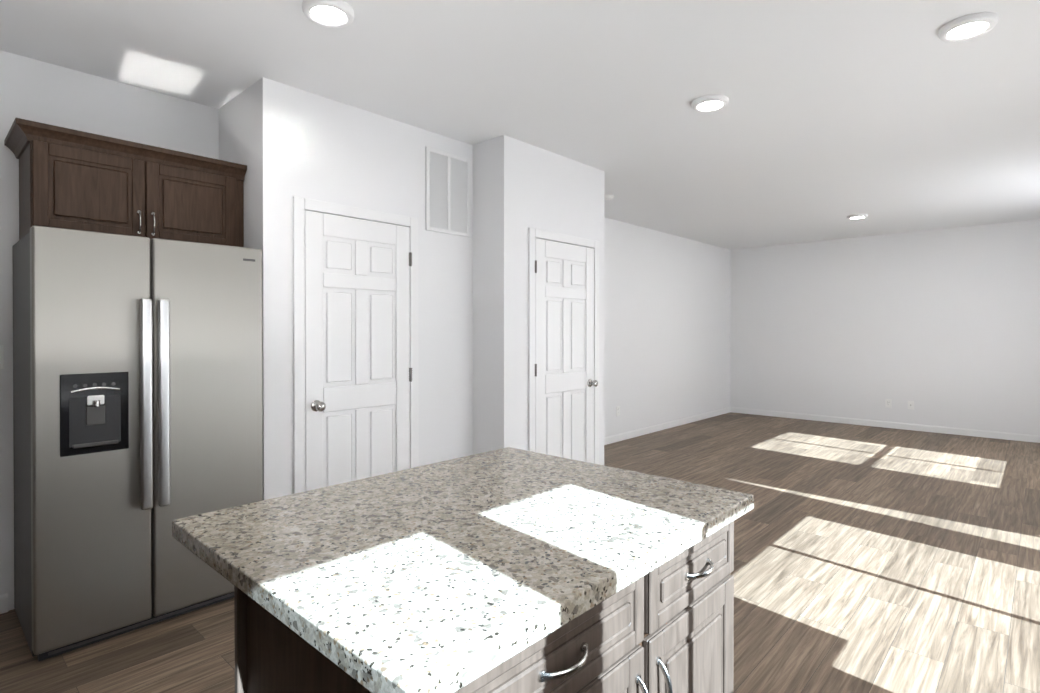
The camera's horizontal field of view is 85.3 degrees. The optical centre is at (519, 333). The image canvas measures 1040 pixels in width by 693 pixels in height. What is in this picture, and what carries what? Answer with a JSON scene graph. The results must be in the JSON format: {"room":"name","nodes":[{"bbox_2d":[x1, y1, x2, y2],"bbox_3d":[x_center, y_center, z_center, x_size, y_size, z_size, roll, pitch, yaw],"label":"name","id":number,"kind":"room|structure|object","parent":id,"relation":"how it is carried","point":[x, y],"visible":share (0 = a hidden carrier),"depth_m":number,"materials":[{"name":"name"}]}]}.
{"room":"kitchen","nodes":[
{"label":"kitchen","id":0,"kind":"room"},
{"bbox_2d":[0,412,1039,692],"bbox_3d":[1.075,1.411,3.579,5.465,0.150,12.350,0,0,43],"label":"floor","id":1,"kind":"structure","parent":0,"point":[876,560],"depth_m":3.14,"materials":[{"name":"brown wood"}]},
{"bbox_2d":[12,226,262,660],"bbox_3d":[-1.871,0.450,2.811,0.738,1.780,0.913,0,0,43],"label":"refrigerator","id":2,"kind":"object","parent":1,"relation":"on","point":[137,395],"visible":0.98,"depth_m":2.50,"materials":[{"name":"grey metal"}]},
{"bbox_2d":[172,447,753,692],"bbox_3d":[-0.090,0.891,1.423,0.921,0.915,1.133,0,0,43],"label":"kitchen island","id":3,"kind":"object","parent":1,"relation":"on","point":[509,570],"visible":1,"depth_m":1.14,"materials":[{"name":"stone"}]},
{"bbox_2d":[0,50,1039,610],"bbox_3d":[1.075,-0.014,3.570,5.465,2.700,12.350,0,0,43],"label":"wall","id":4,"kind":"structure","parent":0,"point":[938,328],"depth_m":4.51,"materials":[{"name":"white paint"}]},
{"bbox_2d":[0,345,3,368],"bbox_3d":[-2.505,0.111,2.690,0.008,0.116,0.072,0,0,43],"label":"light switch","id":5,"kind":"object","parent":4,"relation":"attached to","point":[1,356],"visible":1,"depth_m":2.71,"materials":[{"name":"white plastic"}]},
{"bbox_2d":[0,593,7,613],"bbox_3d":[-3.455,1.304,1.668,0.013,0.086,2.890,0,0,43],"label":"baseboard","id":6,"kind":"structure","parent":4,"relation":"attached to","point":[3,598],"depth_m":2.71,"materials":[{"name":"white"}]},
{"bbox_2d":[4,118,246,246],"bbox_3d":[-1.996,-0.696,2.924,0.431,0.471,0.961,0,0,43],"label":"upper cabinet","id":7,"kind":"object","parent":4,"relation":"attached to","point":[76,179],"visible":0.77,"depth_m":2.73,"materials":[{"name":"brown wood"}]},
{"bbox_2d":[293,196,417,493],"bbox_3d":[-0.937,0.289,3.399,0.086,2.096,0.842,0,0,43],"label":"pantry door","id":8,"kind":"structure","parent":4,"relation":"in","point":[355,343],"depth_m":3.38,"materials":[{"name":"white wood"}]},
{"bbox_2d":[426,146,469,236],"bbox_3d":[-0.495,-0.976,3.922,0.013,0.560,0.390,0,0,43],"label":"air vent","id":9,"kind":"object","parent":4,"relation":"in","point":[447,193],"visible":1,"depth_m":3.91,"materials":[{"name":"grey metal"}]},
{"bbox_2d":[528,228,598,463],"bbox_3d":[0.381,0.283,4.351,0.086,2.096,0.862,0,0,43],"label":"closet door","id":10,"kind":"structure","parent":4,"relation":"in","point":[563,345],"depth_m":4.34,"materials":[{"name":"white wood"}]},
{"bbox_2d":[604,407,730,444],"bbox_3d":[1.708,1.270,7.462,0.013,0.086,5.289,0,0,43],"label":"baseboard","id":11,"kind":"structure","parent":4,"relation":"attached to","point":[683,421],"depth_m":7.71,"materials":[{"name":"white wood"}]},
{"bbox_2d":[731,407,1039,442],"bbox_3d":[5.216,1.268,7.809,4.620,0.086,0.013,0,0,43],"label":"baseboard","id":12,"kind":"structure","parent":4,"relation":"attached to","point":[906,426],"depth_m":7.80,"materials":[{"name":"white wood"}]},
{"bbox_2d":[885,399,891,407],"bbox_3d":[5.141,0.971,7.880,0.072,0.116,0.007,0,0,43],"label":"outlet","id":13,"kind":"object","parent":4,"relation":"attached to","point":[888,403],"visible":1,"depth_m":7.88,"materials":[{"name":"white plastic"}]},
{"bbox_2d":[908,401,913,409],"bbox_3d":[5.331,0.972,7.703,0.072,0.116,0.009,0,0,43],"label":"outlet","id":14,"kind":"object","parent":4,"relation":"attached to","point":[910,404],"visible":1,"depth_m":7.70,"materials":[{"name":"white plastic"}]},
{"bbox_2d":[0,0,1039,249],"bbox_3d":[1.075,-1.439,3.562,5.465,0.150,12.350,0,0,43],"label":"ceiling","id":15,"kind":"structure","parent":0,"point":[892,116],"depth_m":3.06,"materials":[{"name":"white paint"}]},
{"bbox_2d":[302,0,353,27],"bbox_3d":[-0.802,-1.342,2.364,0.208,0.029,0.208,0,0,43],"label":"recessed light","id":16,"kind":"object","parent":15,"relation":"in","point":[333,13],"visible":1,"depth_m":2.34,"materials":[{"name":"white plastic"}]},
{"bbox_2d":[604,194,613,199],"bbox_3d":[0.871,-1.357,5.626,0.124,0.037,0.124,0,0,43],"label":"smoke detector","id":17,"kind":"object","parent":15,"relation":"attached to","point":[608,196],"visible":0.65,"depth_m":5.58,"materials":[{"name":"white plastic"}]},
{"bbox_2d":[691,94,728,112],"bbox_3d":[1.115,-1.348,3.315,0.208,0.029,0.208,0,0,43],"label":"recessed light","id":18,"kind":"object","parent":15,"relation":"in","point":[711,103],"visible":1,"depth_m":3.28,"materials":[{"name":"white plastic"}]},
{"bbox_2d":[847,214,867,219],"bbox_3d":[3.940,-1.367,6.600,0.208,0.029,0.208,0,0,43],"label":"recessed light","id":19,"kind":"object","parent":15,"relation":"in","point":[856,216],"visible":1,"depth_m":6.56,"materials":[{"name":"white plastic"}]},
{"bbox_2d":[938,12,997,41],"bbox_3d":[1.968,-1.343,2.484,0.208,0.029,0.208,0,0,43],"label":"recessed light","id":20,"kind":"object","parent":15,"relation":"in","point":[968,27],"visible":1,"depth_m":2.46,"materials":[{"name":"white plastic"}]}
]}

